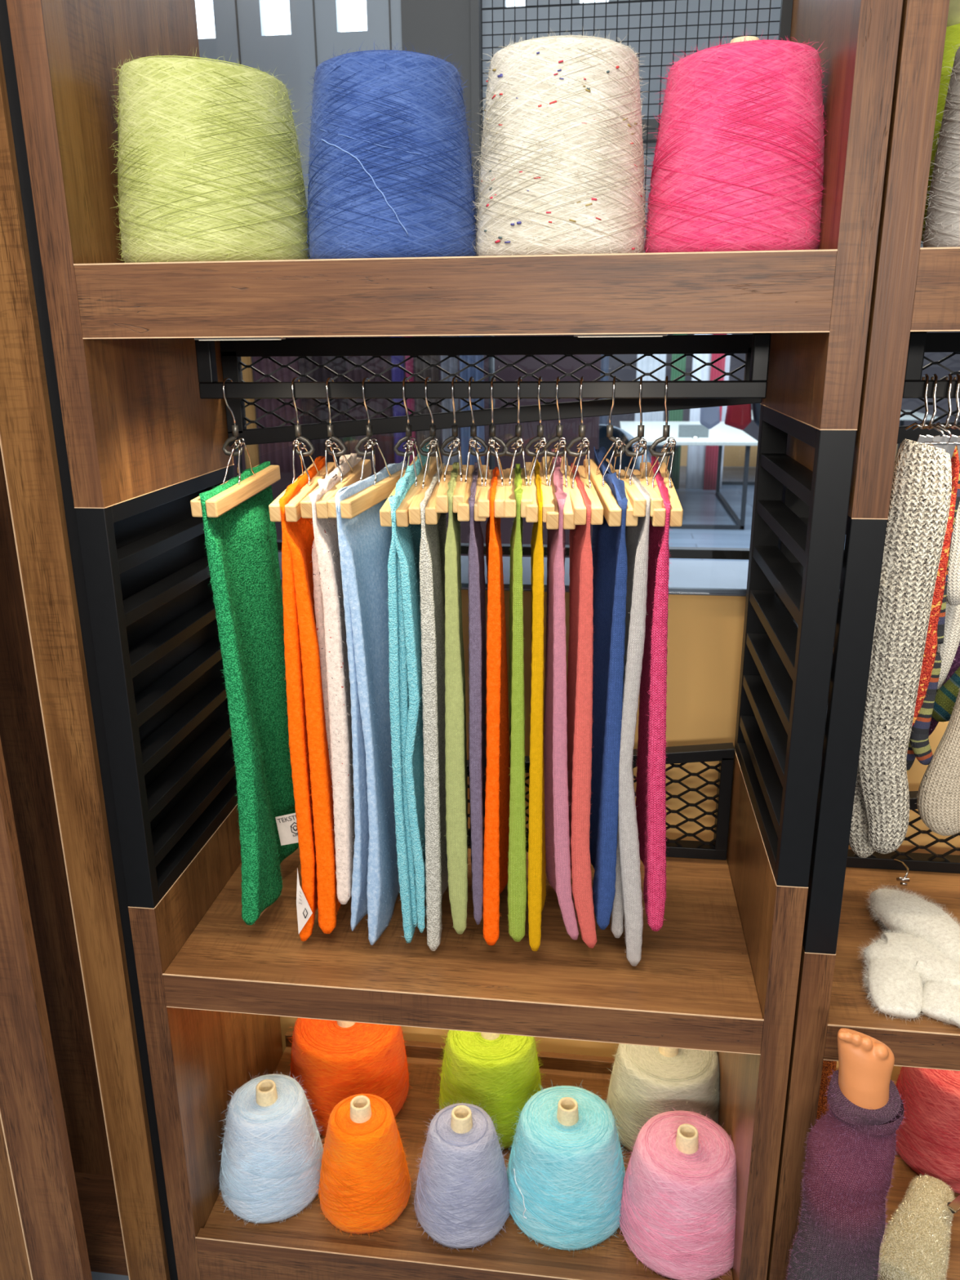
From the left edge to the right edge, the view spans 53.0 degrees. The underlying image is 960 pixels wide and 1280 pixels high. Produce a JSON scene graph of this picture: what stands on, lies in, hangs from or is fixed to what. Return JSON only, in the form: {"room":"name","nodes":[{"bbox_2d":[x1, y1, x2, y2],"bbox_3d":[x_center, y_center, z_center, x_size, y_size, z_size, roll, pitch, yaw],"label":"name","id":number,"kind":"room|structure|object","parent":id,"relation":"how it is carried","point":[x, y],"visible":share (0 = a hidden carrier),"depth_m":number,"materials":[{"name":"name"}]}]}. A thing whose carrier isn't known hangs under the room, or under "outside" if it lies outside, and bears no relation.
{"room":"shop","nodes":[
{"label":"shop","id":0,"kind":"room"},
{"bbox_2d":[0,446,128,1275],"bbox_3d":[-1.144,-0.167,1.451,1.066,2.650,0.140,2,17,7],"label":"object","id":1,"kind":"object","parent":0,"point":[22,734],"depth_m":1.65,"materials":[{"name":"brown wood"}]},
{"bbox_2d":[0,1119,31,1279],"bbox_3d":[-0.912,-0.096,1.217,0.398,2.650,0.026,2,17,7],"label":"trim","id":2,"kind":"structure","parent":1,"relation":"attached to","point":[14,1264],"depth_m":1.50,"materials":[{"name":"brown wood"}]},
{"bbox_2d":[0,737,92,1279],"bbox_3d":[-0.671,-0.087,1.180,0.088,2.650,0.021,2,17,7],"label":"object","id":3,"kind":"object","parent":1,"relation":"attached to","point":[33,1119],"depth_m":1.41,"materials":[{"name":"brown wood"}]},
{"bbox_2d":[0,44,170,1279],"bbox_3d":[-0.564,-0.190,1.509,0.070,2.650,0.451,2,17,7],"label":"trim","id":4,"kind":"structure","parent":1,"relation":"attached to","point":[27,437],"depth_m":1.37,"materials":[{"name":"brown wood"}]},
{"bbox_2d":[0,0,231,1279],"bbox_3d":[-0.517,-0.194,1.519,0.024,2.650,0.458,2,17,7],"label":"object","id":5,"kind":"structure","parent":1,"relation":"attached to","point":[130,530],"depth_m":1.48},
{"bbox_2d":[232,335,600,557],"bbox_3d":[-1.462,-1.224,4.923,4.120,2.600,0.100,2,17,7],"label":"wall","id":6,"kind":"structure","parent":0,"point":[504,432],"depth_m":4.69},
{"bbox_2d":[90,466,845,1279],"bbox_3d":[2.226,-0.479,6.884,20.000,0.050,20.500,2,17,7],"label":"floor","id":7,"kind":"structure","parent":0,"point":[700,506],"depth_m":8.98,"materials":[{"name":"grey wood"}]},
{"bbox_2d":[235,335,494,475],"bbox_3d":[-0.538,-0.656,4.503,1.225,1.753,0.028,2,17,7],"label":"clothes rack","id":8,"kind":"object","parent":7,"relation":"on","point":[491,360],"visible":0.02,"depth_m":4.35,"materials":[{"name":"metal"}]},
{"bbox_2d":[240,356,259,469],"bbox_3d":[-1.069,-1.134,4.424,0.061,0.720,0.048,2,17,7],"label":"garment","id":9,"kind":"object","parent":8,"relation":"hanging from","point":[247,375],"visible":0.23,"depth_m":4.45,"materials":[{"name":"fabric"}]},
{"bbox_2d":[253,356,305,473],"bbox_3d":[-0.922,-1.129,4.405,0.204,0.720,0.048,2,17,7],"label":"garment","id":10,"kind":"object","parent":8,"relation":"hanging from","point":[281,454],"visible":0.43,"depth_m":4.42,"materials":[{"name":"fabric"}]},
{"bbox_2d":[299,337,350,468],"bbox_3d":[-0.708,-1.123,4.379,0.206,0.720,0.048,2,17,7],"label":"garment","id":11,"kind":"object","parent":8,"relation":"hanging from","point":[338,365],"visible":0.27,"depth_m":4.38,"materials":[{"name":"fabric"}]},
{"bbox_2d":[345,337,393,474],"bbox_3d":[-0.498,-1.116,4.353,0.193,0.720,0.048,2,17,7],"label":"garment","id":12,"kind":"object","parent":8,"relation":"hanging from","point":[377,366],"visible":0.3,"depth_m":4.36,"materials":[{"name":"fabric"}]},
{"bbox_2d":[391,336,407,465],"bbox_3d":[-0.365,-1.112,4.337,0.053,0.720,0.048,2,17,7],"label":"garment","id":13,"kind":"object","parent":8,"relation":"hanging from","point":[397,374],"visible":0.24,"depth_m":4.34,"materials":[{"name":"fabric"}]},
{"bbox_2d":[413,336,441,464],"bbox_3d":[-0.234,-1.108,4.320,0.106,0.720,0.048,2,17,7],"label":"garment","id":14,"kind":"object","parent":8,"relation":"hanging from","point":[433,372],"visible":0.21,"depth_m":4.30,"materials":[{"name":"fabric"}]},
{"bbox_2d":[440,336,458,465],"bbox_3d":[-0.134,-1.105,4.308,0.074,0.720,0.048,2,17,7],"label":"garment","id":15,"kind":"object","parent":8,"relation":"hanging from","point":[450,365],"visible":0.24,"depth_m":4.31,"materials":[{"name":"fabric"}]},
{"bbox_2d":[458,336,484,465],"bbox_3d":[-0.035,-1.102,4.296,0.105,0.720,0.048,2,17,7],"label":"garment","id":16,"kind":"object","parent":8,"relation":"hanging from","point":[470,371],"visible":0.3,"depth_m":4.30,"materials":[{"name":"fabric"}]},
{"bbox_2d":[6,0,902,1279],"bbox_3d":[-0.016,-0.180,1.463,0.983,2.650,0.498,2,17,7],"label":"shelving unit","id":17,"kind":"object","parent":7,"relation":"on","point":[144,353],"visible":0.65,"depth_m":1.41,"materials":[{"name":"brown wood"}]},
{"bbox_2d":[109,47,311,262],"bbox_3d":[-0.352,-0.614,1.269,0.269,0.266,0.268,10,20,29],"label":"cone","id":18,"kind":"object","parent":17,"relation":"on","point":[210,168],"visible":0.89,"depth_m":1.18,"materials":[{"name":"fabric"}]},
{"bbox_2d":[190,377,280,517],"bbox_3d":[-0.366,-0.296,1.435,0.041,0.184,0.252,2,18,9],"label":"hanger","id":19,"kind":"object","parent":17,"relation":"hanging from","point":[217,505],"visible":0.93,"depth_m":1.43,"materials":[{"name":"brown wood"}]},
{"bbox_2d":[199,461,298,924],"bbox_3d":[-0.332,0.092,1.551,0.095,0.726,0.260,2,17,7],"label":"scarf","id":20,"kind":"object","parent":19,"relation":"hanging from","point":[241,543],"visible":0.87,"depth_m":1.50,"materials":[{"name":"fabric"}]},
{"bbox_2d":[218,1070,324,1226],"bbox_3d":[-0.376,0.895,1.731,0.208,0.229,0.206,-5,18,-16],"label":"cone","id":21,"kind":"object","parent":17,"relation":"on","point":[271,1153],"visible":0.98,"depth_m":1.67,"materials":[{"name":"fabric"}]},
{"bbox_2d":[268,377,337,521],"bbox_3d":[-0.262,-0.290,1.423,0.039,0.189,0.252,1,17,5],"label":"hanger","id":22,"kind":"object","parent":17,"relation":"hanging from","point":[292,508],"visible":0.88,"depth_m":1.41,"materials":[{"name":"brown wood"}]},
{"bbox_2d":[279,456,341,941],"bbox_3d":[-0.260,0.093,1.538,0.069,0.738,0.266,-1,17,0],"label":"scarf","id":23,"kind":"object","parent":22,"relation":"hanging from","point":[308,751],"visible":0.53,"depth_m":1.43,"materials":[{"name":"fabric"}]},
{"bbox_2d":[300,377,371,518],"bbox_3d":[-0.211,-0.292,1.416,0.039,0.184,0.252,2,18,8],"label":"hanger","id":24,"kind":"object","parent":17,"relation":"hanging from","point":[353,476],"visible":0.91,"depth_m":1.41,"materials":[{"name":"brown wood"}]},
{"bbox_2d":[306,453,362,904],"bbox_3d":[-0.211,0.069,1.526,0.064,0.704,0.259,0,17,2],"label":"scarf","id":25,"kind":"object","parent":24,"relation":"hanging from","point":[328,596],"visible":0.45,"depth_m":1.42,"materials":[{"name":"fabric"}]},
{"bbox_2d":[287,1017,409,1137],"bbox_3d":[-0.263,0.839,1.930,0.256,0.216,0.259,7,19,22],"label":"cone","id":26,"kind":"object","parent":17,"relation":"on","point":[333,1060],"visible":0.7,"depth_m":1.84,"materials":[{"name":"fabric"}]},
{"bbox_2d":[315,1091,413,1237],"bbox_3d":[-0.207,0.907,1.693,0.180,0.228,0.178,8,19,26],"label":"cone","id":27,"kind":"object","parent":17,"relation":"on","point":[364,1188],"visible":1,"depth_m":1.64,"materials":[{"name":"fabric"}]},
{"bbox_2d":[325,377,406,519],"bbox_3d":[-0.161,-0.290,1.410,0.047,0.183,0.255,5,18,16],"label":"hanger","id":28,"kind":"object","parent":17,"relation":"hanging from","point":[353,505],"visible":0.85,"depth_m":1.39,"materials":[{"name":"brown wood"}]},
{"bbox_2d":[335,460,406,945],"bbox_3d":[-0.154,0.099,1.530,0.058,0.733,0.262,3,18,12],"label":"scarf","id":29,"kind":"object","parent":28,"relation":"hanging from","point":[364,548],"visible":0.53,"depth_m":1.44,"materials":[{"name":"fabric"}]},
{"bbox_2d":[299,41,479,259],"bbox_3d":[-0.114,-0.605,1.240,0.246,0.262,0.240,8,19,25],"label":"cone","id":30,"kind":"object","parent":17,"relation":"on","point":[390,175],"visible":0.9,"depth_m":1.16,"materials":[{"name":"fabric"}]},
{"bbox_2d":[379,376,439,526],"bbox_3d":[-0.104,-0.284,1.405,0.047,0.194,0.254,2,17,7],"label":"hanger","id":31,"kind":"object","parent":17,"relation":"hanging from","point":[402,512],"visible":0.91,"depth_m":1.39,"materials":[{"name":"brown wood"}]},
{"bbox_2d":[384,441,429,942],"bbox_3d":[-0.093,0.080,1.522,0.057,0.750,0.273,2,17,7],"label":"scarf","id":32,"kind":"object","parent":31,"relation":"hanging from","point":[406,708],"visible":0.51,"depth_m":1.41,"materials":[{"name":"fabric"}]},
{"bbox_2d":[408,376,444,524],"bbox_3d":[-0.070,-0.284,1.399,0.042,0.190,0.252,1,17,4],"label":"hanger","id":33,"kind":"object","parent":17,"relation":"hanging from","point":[432,517],"visible":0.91,"depth_m":1.37,"materials":[{"name":"brown wood"}]},
{"bbox_2d":[419,462,448,951],"bbox_3d":[-0.067,0.103,1.519,0.034,0.729,0.255,0,17,2],"label":"scarf","id":34,"kind":"object","parent":33,"relation":"hanging from","point":[433,541],"visible":0.76,"depth_m":1.43,"materials":[{"name":"fabric"}]},
{"bbox_2d":[435,376,467,512],"bbox_3d":[-0.040,-0.291,1.392,0.040,0.173,0.252,0,17,1],"label":"hanger","id":35,"kind":"object","parent":17,"relation":"hanging from","point":[460,491],"visible":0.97,"depth_m":1.38,"materials":[{"name":"brown wood"}]},
{"bbox_2d":[444,462,469,934],"bbox_3d":[-0.038,0.088,1.510,0.039,0.697,0.260,-1,17,0],"label":"scarf","id":36,"kind":"object","parent":35,"relation":"hanging from","point":[455,753],"visible":0.96,"depth_m":1.41,"materials":[{"name":"fabric"}]},
{"bbox_2d":[408,1100,511,1251],"bbox_3d":[-0.031,0.912,1.672,0.186,0.227,0.191,-6,18,-16],"label":"cone","id":37,"kind":"object","parent":17,"relation":"on","point":[462,1197],"visible":1,"depth_m":1.62,"materials":[{"name":"fabric"}]},
{"bbox_2d":[457,376,488,521],"bbox_3d":[-0.007,-0.285,1.391,0.042,0.184,0.253,0,17,2],"label":"hanger","id":38,"kind":"object","parent":17,"relation":"hanging from","point":[463,509],"visible":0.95,"depth_m":1.38,"materials":[{"name":"brown wood"}]},
{"bbox_2d":[466,462,486,924],"bbox_3d":[-0.005,0.080,1.503,0.037,0.678,0.259,-1,17,-2],"label":"scarf","id":39,"kind":"object","parent":38,"relation":"hanging from","point":[477,596],"visible":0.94,"depth_m":1.40,"materials":[{"name":"fabric"}]},
{"bbox_2d":[435,1030,547,1149],"bbox_3d":[0.021,0.848,1.885,0.231,0.228,0.231,-2,17,-5],"label":"cone","id":40,"kind":"object","parent":17,"relation":"on","point":[498,1073],"visible":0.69,"depth_m":1.81,"materials":[{"name":"fabric"}]},
{"bbox_2d":[477,376,508,517],"bbox_3d":[0.021,-0.287,1.386,0.040,0.179,0.252,0,17,2],"label":"hanger","id":41,"kind":"object","parent":17,"relation":"hanging from","point":[483,500],"visible":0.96,"depth_m":1.37,"materials":[{"name":"brown wood"}]},
{"bbox_2d":[482,466,511,945],"bbox_3d":[0.028,0.100,1.506,0.045,0.706,0.258,1,17,4],"label":"scarf","id":42,"kind":"object","parent":41,"relation":"hanging from","point":[496,829],"visible":0.94,"depth_m":1.42,"materials":[{"name":"fabric"}]},
{"bbox_2d":[502,376,533,517],"bbox_3d":[0.053,-0.286,1.382,0.043,0.178,0.252,0,17,2],"label":"hanger","id":43,"kind":"object","parent":17,"relation":"hanging from","point":[509,502],"visible":0.92,"depth_m":1.37,"materials":[{"name":"brown wood"}]},
{"bbox_2d":[506,463,528,942],"bbox_3d":[0.058,0.093,1.500,0.036,0.701,0.259,0,17,1],"label":"scarf","id":44,"kind":"object","parent":43,"relation":"hanging from","point":[517,869],"visible":0.94,"depth_m":1.40,"materials":[{"name":"fabric"}]},
{"bbox_2d":[524,376,555,522],"bbox_3d":[0.083,-0.282,1.380,0.041,0.185,0.253,0,17,2],"label":"hanger","id":45,"kind":"object","parent":17,"relation":"hanging from","point":[548,505],"visible":0.88,"depth_m":1.37,"materials":[{"name":"brown wood"}]},
{"bbox_2d":[526,459,546,951],"bbox_3d":[0.092,0.098,1.497,0.035,0.722,0.258,1,17,4],"label":"scarf","id":46,"kind":"object","parent":45,"relation":"hanging from","point":[536,888],"visible":0.96,"depth_m":1.39,"materials":[{"name":"fabric"}]},
{"bbox_2d":[542,376,575,528],"bbox_3d":[0.111,-0.277,1.379,0.041,0.194,0.254,0,17,2],"label":"hanger","id":47,"kind":"object","parent":17,"relation":"hanging from","point":[552,517],"visible":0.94,"depth_m":1.37,"materials":[{"name":"brown wood"}]},
{"bbox_2d":[543,448,578,939],"bbox_3d":[0.115,0.080,1.485,0.053,0.714,0.262,-2,17,-5],"label":"scarf","id":48,"kind":"object","parent":47,"relation":"hanging from","point":[557,858],"visible":0.91,"depth_m":1.40,"materials":[{"name":"fabric"}]},
{"bbox_2d":[471,28,651,256],"bbox_3d":[0.102,-0.602,1.213,0.237,0.268,0.236,8,19,24],"label":"cone","id":49,"kind":"object","parent":17,"relation":"on","point":[562,168],"visible":0.9,"depth_m":1.13,"materials":[{"name":"fabric"}]},
{"bbox_2d":[505,1080,626,1253],"bbox_3d":[0.151,0.906,1.688,0.231,0.226,0.234,-14,22,-37],"label":"cone","id":50,"kind":"object","parent":17,"relation":"on","point":[566,1175],"visible":0.95,"depth_m":1.62,"materials":[{"name":"fabric"}]},
{"bbox_2d":[566,376,603,524],"bbox_3d":[0.142,-0.279,1.373,0.042,0.187,0.254,0,17,0],"label":"hanger","id":51,"kind":"object","parent":17,"relation":"hanging from","point":[580,509],"visible":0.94,"depth_m":1.36,"materials":[{"name":"brown wood"}]},
{"bbox_2d":[566,462,596,948],"bbox_3d":[0.154,0.097,1.487,0.052,0.704,0.261,-1,17,-2],"label":"scarf","id":52,"kind":"object","parent":51,"relation":"hanging from","point":[580,673],"visible":0.84,"depth_m":1.39,"materials":[{"name":"fabric"}]},
{"bbox_2d":[583,376,638,526],"bbox_3d":[0.187,-0.278,1.368,0.044,0.188,0.256,-1,17,-2],"label":"hanger","id":53,"kind":"object","parent":17,"relation":"hanging from","point":[612,512],"visible":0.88,"depth_m":1.35,"materials":[{"name":"brown wood"}]},
{"bbox_2d":[589,446,627,929],"bbox_3d":[0.185,0.069,1.474,0.038,0.698,0.260,-1,17,-3],"label":"scarf","id":54,"kind":"object","parent":53,"relation":"hanging from","point":[609,550],"visible":0.77,"depth_m":1.40,"materials":[{"name":"fabric"}]},
{"bbox_2d":[614,376,663,516],"bbox_3d":[0.223,-0.282,1.360,0.040,0.175,0.252,0,17,2],"label":"hanger","id":55,"kind":"object","parent":17,"relation":"hanging from","point":[637,501],"visible":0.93,"depth_m":1.35,"materials":[{"name":"brown wood"}]},
{"bbox_2d":[610,466,650,966],"bbox_3d":[0.233,0.115,1.482,0.053,0.726,0.257,2,17,7],"label":"scarf","id":56,"kind":"object","parent":55,"relation":"hanging from","point":[628,901],"visible":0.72,"depth_m":1.38,"materials":[{"name":"fabric"}]},
{"bbox_2d":[640,375,683,526],"bbox_3d":[0.257,-0.276,1.359,0.040,0.188,0.253,1,17,5],"label":"hanger","id":57,"kind":"object","parent":17,"relation":"hanging from","point":[658,519],"visible":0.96,"depth_m":1.35,"materials":[{"name":"brown wood"}]},
{"bbox_2d":[635,456,671,931],"bbox_3d":[0.259,0.079,1.468,0.054,0.684,0.261,0,17,1],"label":"scarf","id":58,"kind":"object","parent":57,"relation":"hanging from","point":[651,793],"visible":0.84,"depth_m":1.39,"materials":[{"name":"fabric"}]},
{"bbox_2d":[605,1043,720,1151],"bbox_3d":[0.359,0.858,1.859,0.243,0.212,0.246,6,18,19],"label":"cone","id":59,"kind":"object","parent":17,"relation":"on","point":[645,1081],"visible":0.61,"depth_m":1.79,"materials":[{"name":"fabric"}]},
{"bbox_2d":[618,1106,737,1279],"bbox_3d":[0.347,0.923,1.632,0.235,0.224,0.235,10,20,31],"label":"cone","id":60,"kind":"object","parent":17,"relation":"on","point":[678,1207],"visible":0.84,"depth_m":1.56,"materials":[{"name":"fabric"}]},
{"bbox_2d":[643,30,830,253],"bbox_3d":[0.317,-0.591,1.187,0.247,0.261,0.247,2,17,7],"label":"cone","id":61,"kind":"object","parent":17,"relation":"on","point":[738,162],"visible":0.88,"depth_m":1.11,"materials":[{"name":"fabric"}]},
{"bbox_2d":[778,0,792,40],"bbox_3d":[0.442,-1.030,1.353,0.014,0.970,0.013,2,17,7],"label":"trim","id":62,"kind":"structure","parent":17,"relation":"attached to","point":[786,8],"depth_m":1.39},
{"bbox_2d":[598,424,651,471],"bbox_3d":[0.799,-0.908,6.491,0.806,1.034,0.622,2,17,7],"label":"armchair","id":63,"kind":"object","parent":7,"relation":"on","point":[604,441],"visible":0.07,"depth_m":6.55,"materials":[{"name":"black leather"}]},
{"bbox_2d":[634,354,666,462],"bbox_3d":[1.828,-2.514,10.387,0.305,1.750,0.048,2,17,7],"label":"banner","id":64,"kind":"object","parent":7,"relation":"on","point":[647,364],"visible":0.18,"depth_m":10.27,"materials":[{"name":"fabric"}]},
{"bbox_2d":[666,333,687,489],"bbox_3d":[2.103,-2.517,10.307,0.145,1.800,0.048,2,17,7],"label":"banner","id":65,"kind":"object","parent":7,"relation":"on","point":[674,415],"visible":0.27,"depth_m":10.33,"materials":[{"name":"fabric"}]},
{"bbox_2d":[619,421,757,529],"bbox_3d":[1.908,-1.622,9.209,1.130,0.750,2.100,2,17,7],"label":"table","id":66,"kind":"object","parent":7,"relation":"on","point":[722,434],"visible":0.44,"depth_m":8.53,"materials":[{"name":"metal"}]},
{"bbox_2d":[685,333,731,488],"bbox_3d":[2.446,-2.519,10.304,0.384,1.800,0.048,2,17,7],"label":"banner","id":67,"kind":"object","parent":7,"relation":"on","point":[695,461],"visible":0.34,"depth_m":10.44,"materials":[{"name":"fabric"}]},
{"bbox_2d":[702,333,727,490],"bbox_3d":[2.501,-2.568,10.207,0.143,1.950,0.048,2,17,7],"label":"banner","id":68,"kind":"object","parent":7,"relation":"on","point":[711,451],"visible":0.35,"depth_m":10.37,"materials":[{"name":"fabric"}]},
{"bbox_2d":[661,444,897,466],"bbox_3d":[2.485,-2.433,12.576,15.000,0.280,0.300,2,17,7],"label":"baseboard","id":69,"kind":"structure","parent":7,"relation":"on","point":[734,455],"depth_m":12.34,"materials":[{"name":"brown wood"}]},
{"bbox_2d":[766,0,959,1279],"bbox_3d":[0.963,-0.151,1.342,0.983,2.650,0.498,2,17,7],"label":"shelving unit","id":70,"kind":"object","parent":7,"relation":"on","point":[916,289],"visible":0.5,"depth_m":1.26,"materials":[{"name":"brown wood"}]},
{"bbox_2d":[815,1060,838,1123],"bbox_3d":[0.590,0.758,1.745,0.119,0.447,0.116,-1,17,0],"label":"cone","id":71,"kind":"object","parent":70,"relation":"on","point":[828,1067],"visible":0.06,"depth_m":1.71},
{"bbox_2d":[837,1027,894,1124],"bbox_3d":[0.520,0.831,1.341,0.119,0.684,0.100,1,17,4],"label":"mannequin foot","id":72,"kind":"object","parent":70,"relation":"on","point":[865,1064],"visible":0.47,"depth_m":1.24,"materials":[{"name":"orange plastic"}]},
{"bbox_2d":[784,1068,906,1279],"bbox_3d":[0.503,0.864,1.355,0.131,0.583,0.133,3,18,11],"label":"leg warmer","id":73,"kind":"object","parent":72,"relation":"on","point":[850,1157],"visible":0.94,"depth_m":1.27,"materials":[{"name":"fabric"}]},
{"bbox_2d":[857,439,951,853],"bbox_3d":[0.573,0.026,1.320,0.091,0.593,0.044,2,17,7],"label":"sock","id":74,"kind":"object","parent":70,"relation":"hanging from","point":[920,500],"visible":0.93,"depth_m":1.29,"materials":[{"name":"fabric"}]},
{"bbox_2d":[856,928,959,1022],"bbox_3d":[0.665,0.491,1.430,0.194,0.055,0.204,5,18,16],"label":"sock","id":75,"kind":"object","parent":70,"relation":"on","point":[898,963],"visible":0.93,"depth_m":1.42,"materials":[{"name":"fabric"}]},
{"bbox_2d":[866,884,959,963],"bbox_3d":[0.716,0.456,1.520,0.119,0.068,0.272,-6,18,-17],"label":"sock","id":76,"kind":"object","parent":70,"relation":"on","point":[897,909],"visible":0.84,"depth_m":1.52,"materials":[{"name":"fabric"}]},
{"bbox_2d":[877,1173,955,1279],"bbox_3d":[0.743,0.995,1.618,0.122,0.060,0.245,13,22,37],"label":"sock","id":77,"kind":"object","parent":70,"relation":"on","point":[916,1246],"visible":0.94,"depth_m":1.59,"materials":[{"name":"fabric"}]},
{"bbox_2d":[909,652,941,764],"bbox_3d":[0.659,0.103,1.423,0.040,0.178,0.030,2,17,7],"label":"sock","id":78,"kind":"object","parent":70,"relation":"hanging from","point":[919,740],"visible":0.59,"depth_m":1.42,"materials":[{"name":"fabric"}]},
{"bbox_2d":[905,373,945,448],"bbox_3d":[0.595,-0.295,1.290,0.049,0.118,0.080,2,17,7],"label":"hanger","id":79,"kind":"object","parent":70,"relation":"hanging from","point":[921,438],"visible":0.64,"depth_m":1.28,"materials":[{"name":"silver metal"}]},
{"bbox_2d":[848,461,895,857],"bbox_3d":[0.570,0.045,1.369,0.066,0.590,0.040,0,17,1],"label":"sock","id":80,"kind":"object","parent":79,"relation":"hanging from","point":[859,843],"visible":0.12,"depth_m":1.43,"materials":[{"name":"fabric"}]},
{"bbox_2d":[891,1066,959,1194],"bbox_3d":[0.895,0.861,1.788,0.256,0.242,0.256,-4,18,-11],"label":"cone","id":81,"kind":"object","parent":70,"relation":"on","point":[928,1140],"visible":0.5,"depth_m":1.73,"materials":[{"name":"fabric"}]},
{"bbox_2d":[914,688,959,835],"bbox_3d":[0.703,0.182,1.431,0.086,0.241,0.055,2,17,7],"label":"sock","id":82,"kind":"object","parent":70,"relation":"hanging from","point":[938,800],"visible":1,"depth_m":1.43,"materials":[{"name":"fabric"}]},
{"bbox_2d":[919,975,959,1028],"bbox_3d":[0.698,0.510,1.387,0.131,0.045,0.131,9,20,28],"label":"sock","id":83,"kind":"object","parent":70,"relation":"on","point":[942,1001],"visible":0.91,"depth_m":1.37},
{"bbox_2d":[920,44,959,247],"bbox_3d":[0.663,-0.582,1.137,0.248,0.267,0.250,-9,19,-26],"label":"cone","id":84,"kind":"object","parent":70,"relation":"on","point":[942,229],"visible":0.93,"depth_m":1.14,"materials":[{"name":"fabric"}]},
{"bbox_2d":[920,0,959,240],"bbox_3d":[0.661,-0.697,1.314,0.184,0.354,0.184,2,17,7],"label":"bobbin","id":85,"kind":"object","parent":70,"relation":"on","point":[952,36],"visible":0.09,"depth_m":1.26,"materials":[{"name":"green fabric"}]},
{"bbox_2d":[931,666,959,723],"bbox_3d":[0.734,0.083,1.469,0.088,0.094,0.046,2,17,7],"label":"sock","id":86,"kind":"object","parent":70,"relation":"hanging from","point":[946,695],"visible":0.65,"depth_m":1.46,"materials":[{"name":"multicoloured fabric"}]},
{"bbox_2d":[936,600,959,689],"bbox_3d":[0.723,-0.009,1.474,0.056,0.180,0.039,2,17,7],"label":"sock","id":87,"kind":"object","parent":70,"relation":"hanging from","point":[947,650],"visible":0.46,"depth_m":1.47,"materials":[{"name":"white fabric"}]},
{"bbox_2d":[937,464,959,644],"bbox_3d":[0.663,-0.124,1.372,0.032,0.271,0.025,9,20,27],"label":"sock","id":88,"kind":"object","parent":70,"relation":"hanging from","point":[940,627],"visible":0.25,"depth_m":1.39,"materials":[{"name":"fabric"}]},
{"bbox_2d":[937,373,959,458],"bbox_3d":[0.635,-0.294,1.285,0.049,0.118,0.080,2,17,7],"label":"hanger","id":89,"kind":"object","parent":70,"relation":"hanging from","point":[953,438],"visible":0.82,"depth_m":1.27,"materials":[{"name":"silver metal"}]},
{"bbox_2d":[911,445,959,726],"bbox_3d":[0.632,-0.066,1.351,0.040,0.420,0.032,-2,17,-5],"label":"sock","id":90,"kind":"object","parent":89,"relation":"hanging from","point":[931,646],"visible":0.47,"depth_m":1.34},
{"bbox_2d":[946,502,959,605],"bbox_3d":[0.690,-0.157,1.379,0.044,0.225,0.040,2,17,7],"label":"sock","id":91,"kind":"object","parent":70,"relation":"hanging from","point":[953,597],"visible":0.43,"depth_m":1.38,"materials":[{"name":"white fabric"}]},
{"bbox_3d":[1.144,-0.425,4.351,0.442,1.376,0.024,2,17,7],"label":"rail","id":92,"kind":"object","parent":7,"relation":"on","visible":0},
{"bbox_2d":[724,404,751,430],"bbox_3d":[1.122,-0.997,4.175,0.111,0.170,0.100,2,17,7],"label":"cloth bag","id":93,"kind":"object","parent":92,"relation":"hanging from","point":[737,416],"visible":0.67,"depth_m":4.14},
{"bbox_2d":[276,539,749,559],"bbox_3d":[0.417,-0.192,2.107,4.800,0.020,0.030,2,17,7],"label":"trim","id":94,"kind":"structure","parent":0,"point":[700,553],"depth_m":2.09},
{"bbox_2d":[198,0,923,253],"bbox_3d":[0.087,-1.520,2.379,5.200,1.340,0.050,2,17,7],"label":"locker","id":95,"kind":"structure","parent":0,"point":[693,5],"depth_m":2.39,"materials":[{"name":"metal"}]},
{"bbox_2d":[195,0,215,39],"bbox_3d":[-0.722,-1.866,2.390,0.101,0.674,0.008,2,17,7],"label":"window","id":96,"kind":"structure","parent":95,"relation":"in","point":[204,8],"depth_m":2.47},
{"bbox_2d":[263,0,290,35],"bbox_3d":[-0.512,-1.860,2.364,0.077,0.674,0.008,2,17,7],"label":"window","id":97,"kind":"structure","parent":95,"relation":"in","point":[277,12],"depth_m":2.45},
{"bbox_2d":[338,0,367,31],"bbox_3d":[-0.318,-1.854,2.340,0.077,0.674,0.008,2,17,7],"label":"window","id":98,"kind":"structure","parent":95,"relation":"in","point":[353,13],"depth_m":2.42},
{"bbox_2d":[400,0,660,236],"bbox_3d":[0.267,-1.508,2.332,0.923,1.340,0.100,2,17,7],"label":"trim","id":99,"kind":"structure","parent":95,"relation":"attached to","point":[451,28],"depth_m":2.37,"materials":[{"name":"metal"}]},
{"bbox_2d":[264,22,959,441],"bbox_3d":[3.254,-5.845,13.886,20.000,6.000,0.200,2,17,7],"label":"wall","id":100,"kind":"structure","parent":0,"point":[627,373],"depth_m":14.26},
{"bbox_2d":[280,585,959,1080],"bbox_3d":[0.382,0.446,1.979,4.800,1.140,0.080,2,17,7],"label":"wall","id":101,"kind":"structure","parent":0,"point":[705,633],"depth_m":1.83,"materials":[{"name":"paint"}]},
{"bbox_2d":[278,551,839,596],"bbox_3d":[0.385,-0.123,1.866,4.800,0.014,0.235,2,17,7],"label":"trim","id":102,"kind":"structure","parent":101,"relation":"on","point":[700,576],"depth_m":1.84,"materials":[{"name":"metal"}]},
{"bbox_2d":[480,0,922,244],"bbox_3d":[1.016,-1.394,1.950,2.045,1.341,0.004,2,17,7],"label":"grid","id":103,"kind":"object","parent":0,"point":[641,1],"visible":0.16,"depth_m":2.07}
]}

